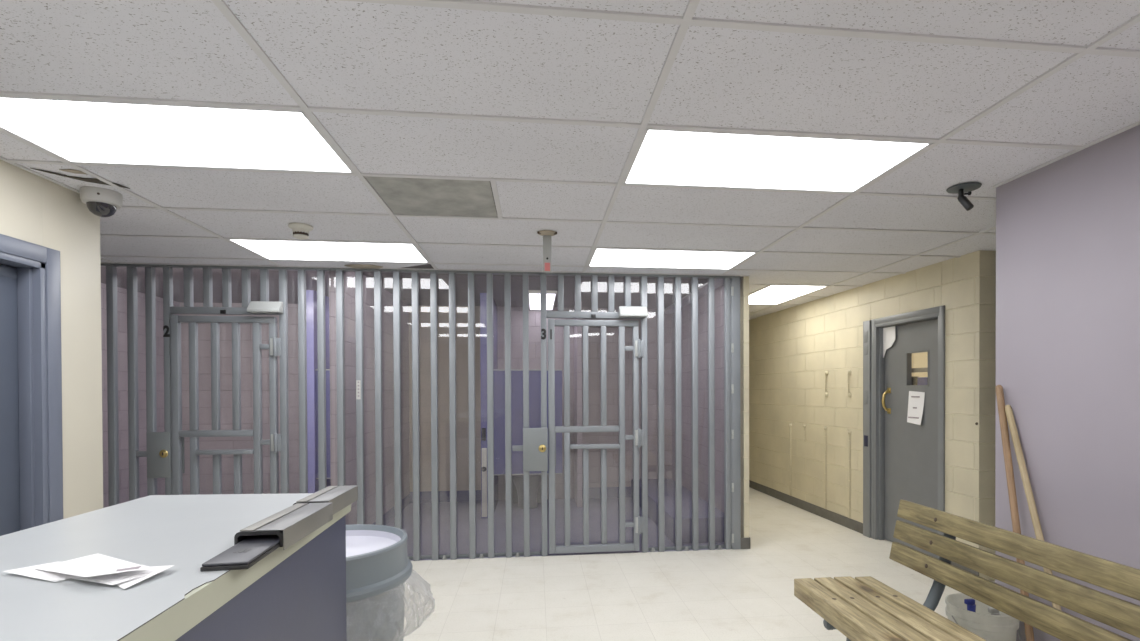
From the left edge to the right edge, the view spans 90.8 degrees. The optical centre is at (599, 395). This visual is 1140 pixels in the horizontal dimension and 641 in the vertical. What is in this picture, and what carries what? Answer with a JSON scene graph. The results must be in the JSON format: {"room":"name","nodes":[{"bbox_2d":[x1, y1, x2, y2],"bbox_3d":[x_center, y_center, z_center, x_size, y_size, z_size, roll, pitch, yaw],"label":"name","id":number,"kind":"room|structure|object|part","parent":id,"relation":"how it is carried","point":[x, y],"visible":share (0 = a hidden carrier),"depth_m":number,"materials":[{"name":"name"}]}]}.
{"room":"prison interior","nodes":[
{"label":"prison interior","id":0,"kind":"room"},
{"bbox_2d":[0,160,102,518],"bbox_3d":[-2.345,0.166,-0.440,0.200,2.517,6.855,0,0,-7],"label":"wall","id":1,"kind":"structure","parent":0,"point":[35,209],"depth_m":2.80,"materials":[{"name":"beige paint"}]},
{"bbox_2d":[0,234,62,535],"bbox_3d":[-2.626,0.358,2.101,0.216,2.090,1.195,0,0,-7],"label":"door","id":2,"kind":"structure","parent":1,"relation":"in","point":[31,442],"depth_m":2.58,"materials":[{"name":"blue paint"}]},
{"bbox_3d":[-2.659,-0.554,2.510,0.005,0.049,0.110,0,0,-7],"label":"closer plate","id":3,"kind":"part","parent":2,"relation":"part of","materials":[{"name":"grey paint"}]},
{"bbox_2d":[101,283,179,507],"bbox_3d":[-4.961,0.083,5.544,0.100,2.600,2.460,0,0,-7],"label":"wall","id":4,"kind":"structure","parent":0,"point":[121,292],"depth_m":5.86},
{"bbox_2d":[306,290,330,492],"bbox_3d":[-3.138,0.123,6.487,0.075,2.490,1.000,0,0,-7],"label":"wall","id":5,"kind":"structure","parent":0,"point":[311,295],"depth_m":5.99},
{"bbox_2d":[315,369,330,478],"bbox_3d":[-2.729,0.311,6.082,0.643,1.182,0.040,0,0,-7],"label":"privacy screen","id":6,"kind":"object","parent":5,"relation":"attached to","point":[327,370],"visible":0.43,"depth_m":6.04,"materials":[{"name":"blue paint"}]},
{"bbox_2d":[329,271,409,524],"bbox_3d":[-2.321,0.070,5.875,0.120,2.600,2.400,0,0,-7],"label":"wall cell partition","id":7,"kind":"structure","parent":0,"point":[349,277],"depth_m":5.38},
{"bbox_2d":[180,302,671,500],"bbox_3d":[-2.175,0.059,7.150,6.300,2.600,0.100,0,0,-7],"label":"wall","id":8,"kind":"structure","parent":0,"point":[204,329],"depth_m":7.13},
{"bbox_2d":[372,487,630,524],"bbox_3d":[-2.180,1.299,5.926,5.500,0.140,2.350,0,0,-7],"label":"baseboard","id":9,"kind":"structure","parent":8,"relation":"attached to","point":[594,492],"depth_m":7.13,"materials":[{"name":"paint"}]},
{"bbox_2d":[480,293,497,517],"bbox_3d":[-1.306,0.115,6.696,0.123,2.490,1.000,0,0,-7],"label":"wall","id":10,"kind":"structure","parent":0,"point":[483,296],"depth_m":6.20,"materials":[{"name":"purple paint"}]},
{"bbox_2d":[481,448,486,516],"bbox_3d":[-1.269,0.964,6.178,0.058,0.760,0.049,0,0,-7],"label":"pipe cover","id":11,"kind":"object","parent":10,"relation":"attached to","point":[484,450],"visible":1,"depth_m":6.17,"materials":[{"name":"white plastic"}]},
{"bbox_2d":[482,428,485,440],"bbox_3d":[-1.276,0.434,6.191,0.045,0.140,0.014,0,0,-7],"label":"wall outlet","id":12,"kind":"object","parent":10,"relation":"attached to","point":[483,429],"visible":1,"depth_m":6.18,"materials":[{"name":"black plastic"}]},
{"bbox_2d":[493,369,561,474],"bbox_3d":[-0.807,0.302,6.302,0.776,1.182,0.040,0,0,-7],"label":"privacy screen","id":13,"kind":"object","parent":10,"relation":"attached to","point":[498,374],"visible":0.41,"depth_m":6.28,"materials":[{"name":"blue paint"}]},
{"bbox_3d":[-0.809,-0.281,6.297,0.776,0.015,0.040,0,0,-7],"label":"edge trim","id":14,"kind":"part","parent":13,"relation":"part of","materials":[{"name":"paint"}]},
{"bbox_3d":[-0.805,0.887,6.307,0.776,0.012,0.040,0,0,-7],"label":"edge trim","id":15,"kind":"part","parent":13,"relation":"part of","materials":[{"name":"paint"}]},
{"bbox_2d":[0,0,1139,319],"bbox_3d":[-0.577,-1.122,3.276,10.969,0.184,14.626,0,0,-7],"label":"ceiling","id":16,"kind":"structure","parent":0,"point":[333,53],"depth_m":2.00,"materials":[{"name":"tile"}]},
{"bbox_2d":[31,168,66,175],"bbox_3d":[-2.511,-1.016,2.558,0.021,0.003,0.120,0,1,38],"label":"flake","id":17,"kind":"object","parent":16,"relation":"attached to","point":[31,168],"visible":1,"depth_m":2.56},
{"bbox_2d":[59,169,87,174],"bbox_3d":[-2.388,-1.016,2.551,0.106,0.003,0.046,0,1,-16],"label":"flake","id":18,"kind":"object","parent":16,"relation":"attached to","point":[65,170],"visible":1,"depth_m":2.55,"materials":[{"name":"beige"}]},
{"bbox_2d":[56,174,129,188],"bbox_3d":[-2.397,-1.017,2.660,0.262,0.003,0.074,-1,1,-36],"label":"flake","id":19,"kind":"object","parent":16,"relation":"attached to","point":[92,180],"visible":1,"depth_m":2.66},
{"bbox_2d":[79,186,122,216],"bbox_3d":[-2.506,-0.960,2.826,0.164,0.124,0.164,0,0,-7],"label":"security camera","id":20,"kind":"object","parent":16,"relation":"attached to","point":[102,202],"visible":1,"depth_m":2.78,"materials":[{"name":"white plastic"}]},
{"bbox_2d":[0,96,354,173],"bbox_3d":[-1.685,-1.027,2.230,1.193,0.023,0.584,0,0,-7],"label":"recessed light","id":21,"kind":"object","parent":16,"relation":"in","point":[74,131],"visible":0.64,"depth_m":2.20,"materials":[{"name":"paint"}]},
{"bbox_2d":[288,223,312,239],"bbox_3d":[-1.813,-0.988,3.408,0.136,0.079,0.136,0,0,-7],"label":"smoke detector","id":22,"kind":"object","parent":16,"relation":"attached to","point":[301,231],"visible":1,"depth_m":3.37,"materials":[{"name":"white plastic"}]},
{"bbox_2d":[293,231,308,235],"bbox_3d":[-1.813,-0.973,3.409,0.084,0.019,0.084,0,0,-7],"label":"grille","id":23,"kind":"object","parent":22,"relation":"attached to","point":[295,233],"depth_m":3.38,"materials":[{"name":"plastic"}]},
{"bbox_2d":[227,239,428,262],"bbox_3d":[-1.892,-1.041,4.047,1.193,0.023,0.584,0,0,-7],"label":"recessed light","id":24,"kind":"object","parent":16,"relation":"in","point":[268,249],"visible":0.7,"depth_m":4.04,"materials":[{"name":"paint"}]},
{"bbox_2d":[344,264,382,268],"bbox_3d":[-1.881,-1.028,4.490,0.290,0.006,0.125,0,0,-7],"label":"ceiling vent","id":25,"kind":"object","parent":16,"relation":"in","point":[351,265],"visible":1,"depth_m":4.47,"materials":[{"name":"beige metal"}]},
{"bbox_2d":[365,176,497,217],"bbox_3d":[-0.845,-1.030,2.939,0.578,0.007,0.578,0,0,-7],"label":"ceiling access panel","id":26,"kind":"object","parent":16,"relation":"attached to","point":[403,196],"visible":0.98,"depth_m":2.90,"materials":[{"name":"grey metal"}]},
{"bbox_2d":[529,290,556,309],"bbox_3d":[-0.681,-1.111,6.627,0.320,0.042,1.180,0,0,-7],"label":"light","id":27,"kind":"object","parent":16,"relation":"attached to","point":[534,295],"visible":0.7,"depth_m":6.39,"materials":[{"name":"white plastic"}]},
{"bbox_2d":[537,230,556,272],"bbox_3d":[-0.332,-0.909,3.578,0.128,0.252,0.120,0,0,-7],"label":"hanging sign","id":28,"kind":"object","parent":16,"relation":"hanging from","point":[547,246],"visible":1,"depth_m":3.57,"materials":[{"name":"paint"}]},
{"bbox_3d":[-0.333,-1.025,3.577,0.120,0.018,0.120,0,0,-7],"label":"ceiling plate","id":29,"kind":"part","parent":28,"relation":"part of","materials":[{"name":"beige metal"}]},
{"bbox_2d":[0,0,1139,318],"bbox_3d":[-0.542,-1.029,2.974,10.998,0.008,14.046,0,0,-7],"label":"ceiling grid","id":30,"kind":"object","parent":16,"relation":"attached to","point":[687,20],"depth_m":2.19,"materials":[{"name":"paint"}]},
{"bbox_2d":[588,249,755,269],"bbox_3d":[0.530,-1.053,4.324,1.193,0.023,0.584,0,0,-7],"label":"recessed light","id":31,"kind":"object","parent":16,"relation":"in","point":[632,258],"visible":0.79,"depth_m":4.32,"materials":[{"name":"paint"}]},
{"bbox_2d":[623,128,932,192],"bbox_3d":[0.738,-1.038,2.507,1.193,0.023,0.584,0,0,-7],"label":"recessed light","id":32,"kind":"object","parent":16,"relation":"in","point":[662,157],"visible":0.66,"depth_m":2.47,"materials":[{"name":"paint"}]},
{"bbox_2d":[749,285,827,304],"bbox_3d":[1.872,-1.072,6.011,0.584,0.023,1.193,0,0,-7],"label":"recessed light","id":33,"kind":"object","parent":16,"relation":"in","point":[784,290],"visible":0.6,"depth_m":5.88,"materials":[{"name":"paint"}]},
{"bbox_2d":[946,182,981,210],"bbox_3d":[1.819,-0.974,2.802,0.150,0.123,0.150,0,0,-7],"label":"security camera","id":34,"kind":"object","parent":16,"relation":"attached to","point":[961,189],"visible":1,"depth_m":2.78,"materials":[{"name":"paint"}]},
{"bbox_3d":[1.819,-1.030,2.801,0.150,0.012,0.150,0,0,-7],"label":"ceiling plate","id":35,"kind":"part","parent":34,"relation":"part of","materials":[{"name":"paint"}]},
{"bbox_3d":[1.820,-0.997,2.799,0.062,0.058,0.031,0,0,5],"label":"stem","id":36,"kind":"part","parent":34,"relation":"part of","materials":[{"name":"black plastic"}]},
{"bbox_2d":[574,301,581,506],"bbox_3d":[-0.270,0.108,7.041,0.060,2.490,0.550,0,0,-7],"label":"wall","id":37,"kind":"structure","parent":0,"point":[577,329],"depth_m":6.77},
{"bbox_2d":[385,487,994,640],"bbox_3d":[-0.016,1.434,3.281,9.700,0.100,13.900,0,0,-7],"label":"floor","id":38,"kind":"structure","parent":0,"point":[724,594],"depth_m":4.16,"materials":[{"name":"tile"}]},
{"bbox_2d":[0,493,350,640],"bbox_3d":[-0.934,0.878,0.258,0.735,1.070,3.310,0,0,-7],"label":"counter","id":39,"kind":"object","parent":38,"relation":"on","point":[297,592],"depth_m":1.22,"materials":[{"name":"grey laminate"}]},
{"bbox_2d":[3,561,73,581],"bbox_3d":[-1.023,0.332,1.072,0.166,0.006,0.100,0,1,18],"label":"paper sheet","id":40,"kind":"object","parent":39,"relation":"on","point":[29,571],"visible":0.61,"depth_m":1.04,"materials":[{"name":"white paper"}]},
{"bbox_2d":[34,553,149,576],"bbox_3d":[-0.959,0.322,1.055,0.261,0.016,0.102,0,1,32],"label":"paper sheet","id":41,"kind":"object","parent":40,"relation":"on","point":[97,564],"visible":1,"depth_m":1.05,"materials":[{"name":"white paper"}]},
{"bbox_2d":[66,565,148,584],"bbox_3d":[-0.894,0.330,1.044,0.148,0.006,0.098,0,1,23],"label":"paper sheet","id":42,"kind":"object","parent":39,"relation":"on","point":[114,578],"visible":0.67,"depth_m":1.01,"materials":[{"name":"white paper"}]},
{"bbox_2d":[116,565,173,588],"bbox_3d":[-0.865,0.329,1.053,0.184,0.012,0.089,0,1,35],"label":"paper sheet","id":43,"kind":"object","parent":39,"relation":"on","point":[153,570],"visible":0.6,"depth_m":1.02,"materials":[{"name":"white paper"}]},
{"bbox_2d":[200,535,279,571],"bbox_3d":[-0.737,0.327,1.193,0.084,0.015,0.248,0,0,-10],"label":"pad","id":44,"kind":"object","parent":39,"relation":"on","point":[246,553],"visible":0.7,"depth_m":1.13,"materials":[{"name":"black plastic"}]},
{"bbox_2d":[234,503,332,549],"bbox_3d":[-0.761,0.318,1.378,0.102,0.046,0.305,0,0,-7],"label":"card holder","id":45,"kind":"object","parent":39,"relation":"on","point":[297,521],"visible":1,"depth_m":1.33,"materials":[{"name":"grey metal"}]},
{"bbox_3d":[-0.789,0.296,1.375,0.029,0.002,0.295,0,0,-7],"label":"plate","id":46,"kind":"part","parent":45,"relation":"part of","materials":[{"name":"metal"}]},
{"bbox_3d":[-0.740,0.295,1.379,0.060,0.002,0.299,0,0,-7],"label":"plate","id":47,"kind":"part","parent":45,"relation":"part of","materials":[{"name":"metal"}]},
{"bbox_3d":[-0.711,0.318,1.382,0.002,0.046,0.299,0,0,-7],"label":"plate","id":48,"kind":"part","parent":45,"relation":"part of","materials":[{"name":"metal"}]},
{"bbox_2d":[293,485,357,514],"bbox_3d":[-0.811,0.315,1.676,0.096,0.046,0.260,0,0,-7],"label":"card holder","id":49,"kind":"object","parent":39,"relation":"on","point":[341,497],"visible":0.84,"depth_m":1.66,"materials":[{"name":"grey metal"}]},
{"bbox_3d":[-0.838,0.293,1.674,0.027,0.002,0.250,0,0,-7],"label":"plate","id":50,"kind":"part","parent":49,"relation":"part of","materials":[{"name":"metal"}]},
{"bbox_3d":[-0.791,0.293,1.677,0.056,0.002,0.254,0,0,-7],"label":"plate","id":51,"kind":"part","parent":49,"relation":"part of","materials":[{"name":"metal"}]},
{"bbox_3d":[-0.764,0.315,1.681,0.002,0.046,0.254,0,0,-7],"label":"plate","id":52,"kind":"part","parent":49,"relation":"part of","materials":[{"name":"metal"}]},
{"bbox_2d":[346,524,434,640],"bbox_3d":[-1.040,0.986,2.221,0.684,0.822,0.685,0,1,27],"label":"trash can","id":53,"kind":"object","parent":38,"relation":"on","point":[378,565],"visible":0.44,"depth_m":2.11,"materials":[{"name":"grey plastic"}]},
{"bbox_3d":[-1.055,0.630,2.215,0.517,0.067,0.517,0,0,-7],"label":"lid","id":54,"kind":"part","parent":53,"relation":"part of","materials":[{"name":"white plastic"}]},
{"bbox_2d":[101,263,740,560],"bbox_3d":[-1.755,0.173,4.620,6.038,2.411,0.184,0,0,-7],"label":"bars","id":55,"kind":"object","parent":38,"relation":"on","point":[534,447],"depth_m":4.66,"materials":[{"name":"grey paint"}]},
{"bbox_2d":[170,315,278,494],"bbox_3d":[-2.994,0.364,4.495,0.781,2.000,0.088,0,0,-7],"label":"door","id":56,"kind":"structure","parent":55,"relation":"in","point":[177,434],"depth_m":4.48,"materials":[{"name":"grey paint"}]},
{"bbox_3d":[-3.338,0.481,4.488,0.035,0.290,0.010,0,0,-7],"label":"strike plate","id":57,"kind":"part","parent":56,"relation":"part of","materials":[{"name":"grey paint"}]},
{"bbox_3d":[-3.052,0.307,4.489,0.553,0.052,0.050,0,0,-7],"label":"rail","id":58,"kind":"part","parent":56,"relation":"part of","materials":[{"name":"grey metal"}]},
{"bbox_2d":[195,449,253,454],"bbox_3d":[-2.987,0.456,4.490,0.425,0.034,0.075,0,0,-7],"label":"shelf","id":59,"kind":"object","parent":56,"relation":"attached to","point":[226,451],"depth_m":4.46,"materials":[{"name":"grey metal"}]},
{"bbox_3d":[-2.970,-0.604,4.491,0.725,0.053,0.050,0,0,-7],"label":"rail","id":60,"kind":"part","parent":56,"relation":"part of","materials":[{"name":"grey metal"}]},
{"bbox_2d":[247,301,282,312],"bbox_3d":[-2.656,-0.702,4.460,0.237,0.090,0.087,0,0,-7],"label":"hood","id":61,"kind":"object","parent":55,"relation":"attached to","point":[254,306],"depth_m":4.44,"materials":[{"name":"paint"}]},
{"bbox_3d":[-1.339,1.361,4.730,1.707,0.030,0.008,0,0,-7],"label":"sill","id":62,"kind":"part","parent":55,"relation":"part of","materials":[{"name":"grey paint"}]},
{"bbox_2d":[548,319,638,553],"bbox_3d":[-0.047,0.351,4.832,0.781,2.000,0.088,0,0,-7],"label":"door","id":63,"kind":"structure","parent":55,"relation":"in","point":[566,429],"depth_m":4.82,"materials":[{"name":"grey paint"}]},
{"bbox_3d":[-0.391,0.467,4.825,0.035,0.290,0.010,0,0,-7],"label":"strike plate","id":64,"kind":"part","parent":63,"relation":"part of","materials":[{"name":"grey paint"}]},
{"bbox_3d":[-0.105,0.293,4.826,0.553,0.052,0.050,0,0,-7],"label":"rail","id":65,"kind":"part","parent":63,"relation":"part of","materials":[{"name":"grey metal"}]},
{"bbox_2d":[570,444,619,448],"bbox_3d":[-0.040,0.442,4.827,0.425,0.034,0.075,0,0,-7],"label":"shelf","id":66,"kind":"object","parent":63,"relation":"attached to","point":[572,446],"depth_m":4.80,"materials":[{"name":"grey metal"}]},
{"bbox_3d":[-0.040,1.320,4.841,0.677,0.062,0.050,0,0,-7],"label":"rail","id":67,"kind":"part","parent":63,"relation":"part of","materials":[{"name":"grey metal"}]},
{"bbox_3d":[-0.023,-0.618,4.828,0.725,0.053,0.050,0,0,-7],"label":"rail","id":68,"kind":"part","parent":63,"relation":"part of","materials":[{"name":"grey metal"}]},
{"bbox_2d":[619,306,647,316],"bbox_3d":[0.290,-0.715,4.797,0.237,0.090,0.087,0,0,-7],"label":"hood","id":69,"kind":"object","parent":55,"relation":"attached to","point":[624,311],"depth_m":4.78,"materials":[{"name":"paint"}]},
{"bbox_3d":[0.827,1.351,4.977,0.836,0.030,0.008,0,0,-7],"label":"sill","id":70,"kind":"part","parent":55,"relation":"part of","materials":[{"name":"grey paint"}]},
{"bbox_3d":[1.206,0.166,4.979,0.075,2.397,0.054,0,0,-7],"label":"plate","id":71,"kind":"part","parent":55,"relation":"part of","materials":[{"name":"grey paint"}]},
{"bbox_2d":[512,474,540,508],"bbox_3d":[-0.886,0.981,6.917,0.400,0.750,0.630,0,0,-7],"label":"toilet","id":72,"kind":"object","parent":38,"relation":"on","point":[517,480],"visible":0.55,"depth_m":6.71,"materials":[{"name":"metal"}]},
{"bbox_3d":[-0.909,0.980,7.116,0.400,0.750,0.230,0,0,-7],"label":"tank","id":73,"kind":"part","parent":72,"relation":"part of","materials":[{"name":"metal"}]},
{"bbox_2d":[631,479,723,543],"bbox_3d":[0.819,1.238,6.303,0.547,0.235,2.279,0,0,-7],"label":"platform","id":74,"kind":"object","parent":38,"relation":"on","point":[669,484],"visible":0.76,"depth_m":5.47,"materials":[{"name":"paint"}]},
{"bbox_2d":[794,499,1139,640],"bbox_3d":[1.425,0.970,2.005,0.672,0.838,1.804,0,0,-7],"label":"bench","id":75,"kind":"object","parent":38,"relation":"on","point":[865,608],"visible":1,"depth_m":2.28,"materials":[{"name":"beige wood"}]},
{"bbox_2d":[945,593,1020,640],"bbox_3d":[1.834,1.192,2.692,0.310,0.380,0.303,0,0,-7],"label":"plastic bag","id":76,"kind":"object","parent":38,"relation":"on","point":[1004,627],"visible":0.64,"depth_m":2.59,"materials":[{"name":"white plastic"}]},
{"bbox_2d":[964,599,975,611],"bbox_3d":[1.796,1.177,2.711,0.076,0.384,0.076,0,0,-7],"label":"label","id":77,"kind":"object","parent":76,"relation":"in","point":[971,606],"visible":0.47,"depth_m":2.70,"materials":[{"name":"blue paper"}]},
{"bbox_2d":[988,607,999,615],"bbox_3d":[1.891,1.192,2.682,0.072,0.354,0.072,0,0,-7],"label":"label","id":78,"kind":"object","parent":76,"relation":"in","point":[991,610],"visible":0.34,"depth_m":2.67,"materials":[{"name":"white paper"}]},
{"bbox_2d":[996,385,1034,640],"bbox_3d":[1.950,0.666,2.615,0.031,1.430,0.309,0,0,4],"label":"handle","id":79,"kind":"object","parent":38,"relation":"on","point":[1029,633],"visible":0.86,"depth_m":2.66,"materials":[{"name":"brown wood"}]},
{"bbox_2d":[1005,405,1061,640],"bbox_3d":[1.978,0.716,2.494,0.028,1.335,0.464,0,0,-1],"label":"handle","id":80,"kind":"object","parent":38,"relation":"on","point":[1009,413],"visible":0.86,"depth_m":2.59,"materials":[{"name":"brown wood"}]},
{"bbox_2d":[671,285,723,511],"bbox_3d":[1.113,0.054,6.267,0.037,2.600,2.400,0,0,-7],"label":"wall","id":81,"kind":"structure","parent":0,"point":[719,292],"depth_m":6.04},
{"bbox_2d":[740,276,748,537],"bbox_3d":[1.008,0.085,7.559,0.047,2.517,5.210,0,0,-7],"label":"wall pillar","id":82,"kind":"structure","parent":0,"point":[744,281],"depth_m":4.98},
{"bbox_2d":[741,537,749,548],"bbox_3d":[0.999,1.294,7.564,0.090,0.100,5.218,0,0,-7],"label":"baseboard","id":83,"kind":"structure","parent":82,"relation":"attached to","point":[745,542],"depth_m":4.97,"materials":[{"name":"plastic"}]},
{"bbox_2d":[749,250,995,580],"bbox_3d":[2.386,0.082,7.348,0.200,2.517,6.545,0,0,-9],"label":"wall","id":84,"kind":"structure","parent":0,"point":[791,350],"depth_m":5.62,"materials":[{"name":"beige brick"}]},
{"bbox_2d":[789,423,791,495],"bbox_3d":[2.341,0.792,6.898,0.030,0.893,0.048,0,0,-8],"label":"strip","id":85,"kind":"object","parent":84,"relation":"attached to","point":[790,424],"visible":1,"depth_m":6.89,"materials":[{"name":"beige metal"}]},
{"bbox_2d":[823,426,826,508],"bbox_3d":[2.457,0.791,6.120,0.030,0.907,0.048,0,0,-8],"label":"strip","id":86,"kind":"object","parent":84,"relation":"attached to","point":[825,427],"visible":1,"depth_m":6.11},
{"bbox_2d":[824,371,827,395],"bbox_3d":[2.457,-0.124,6.093,0.030,0.282,0.052,0,0,-8],"label":"handle","id":87,"kind":"object","parent":84,"relation":"attached to","point":[825,372],"visible":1,"depth_m":6.08,"materials":[{"name":"beige metal"}]},
{"bbox_2d":[847,370,850,396],"bbox_3d":[2.520,-0.116,5.675,0.030,0.282,0.052,0,0,-9],"label":"handle","id":88,"kind":"object","parent":84,"relation":"attached to","point":[848,371],"visible":1,"depth_m":5.67,"materials":[{"name":"beige metal"}]},
{"bbox_2d":[847,430,850,517],"bbox_3d":[2.523,0.799,5.681,0.030,0.897,0.048,0,0,-9],"label":"strip","id":89,"kind":"object","parent":84,"relation":"attached to","point":[848,431],"visible":1,"depth_m":5.67,"materials":[{"name":"beige metal"}]},
{"bbox_2d":[749,480,978,575],"bbox_3d":[2.288,1.288,7.341,0.008,0.105,6.550,0,0,-9],"label":"baseboard","id":90,"kind":"structure","parent":84,"relation":"attached to","point":[852,524],"depth_m":6.30,"materials":[{"name":"plastic"}]},
{"bbox_2d":[863,305,944,558],"bbox_3d":[2.732,0.325,4.936,0.234,2.070,1.012,0,0,-9],"label":"door","id":91,"kind":"structure","parent":84,"relation":"in","point":[904,460],"depth_m":5.01,"materials":[{"name":"grey paint"}]},
{"bbox_3d":[2.549,0.021,5.370,0.005,0.130,0.055,0,0,-8],"label":"plate","id":92,"kind":"part","parent":91,"relation":"part of","materials":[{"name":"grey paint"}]},
{"bbox_3d":[2.548,-0.428,5.366,0.005,0.090,0.055,0,0,-8],"label":"plate","id":93,"kind":"part","parent":91,"relation":"part of","materials":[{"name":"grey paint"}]},
{"bbox_3d":[2.547,-0.558,5.365,0.005,0.110,0.055,0,0,-8],"label":"plate","id":94,"kind":"part","parent":91,"relation":"part of","materials":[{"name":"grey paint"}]},
{"bbox_3d":[2.645,0.053,5.185,0.078,0.240,0.050,0,0,-9],"label":"handle","id":95,"kind":"part","parent":91,"relation":"part of","materials":[{"name":"gold metal"}]},
{"bbox_2d":[883,326,895,357],"bbox_3d":[2.665,-0.485,5.160,0.004,0.285,0.170,0,0,-9],"label":"paper scrap","id":96,"kind":"object","parent":91,"relation":"attached to","point":[889,336],"visible":1,"depth_m":5.17,"materials":[{"name":"white paper"}]},
{"bbox_2d":[912,376,918,384],"bbox_3d":[2.813,-0.104,5.067,0.010,0.125,0.180,0,0,-9],"label":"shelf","id":97,"kind":"object","parent":91,"relation":"attached to","point":[915,379],"depth_m":5.00,"materials":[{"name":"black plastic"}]},
{"bbox_2d":[907,391,924,424],"bbox_3d":[2.715,0.109,4.838,0.025,0.290,0.216,0,0,-9],"label":"paper notice","id":98,"kind":"object","parent":91,"relation":"attached to","point":[916,399],"visible":1,"depth_m":4.83,"materials":[{"name":"white paper"}]},
{"bbox_3d":[2.730,-0.226,4.825,0.004,0.306,0.279,0,0,-9],"label":"window trim","id":99,"kind":"part","parent":91,"relation":"part of","materials":[{"name":"grey paint"}]},
{"bbox_2d":[918,377,927,384],"bbox_3d":[2.842,-0.098,4.870,0.010,0.115,0.220,0,0,-9],"label":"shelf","id":100,"kind":"object","parent":91,"relation":"attached to","point":[921,380],"depth_m":4.91,"materials":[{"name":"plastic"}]},
{"bbox_2d":[995,125,1139,640],"bbox_3d":[2.429,0.146,-0.242,0.200,2.517,6.165,0,0,-7],"label":"wall","id":101,"kind":"structure","parent":0,"point":[1068,228],"depth_m":2.39,"materials":[{"name":"paint"}]}
]}

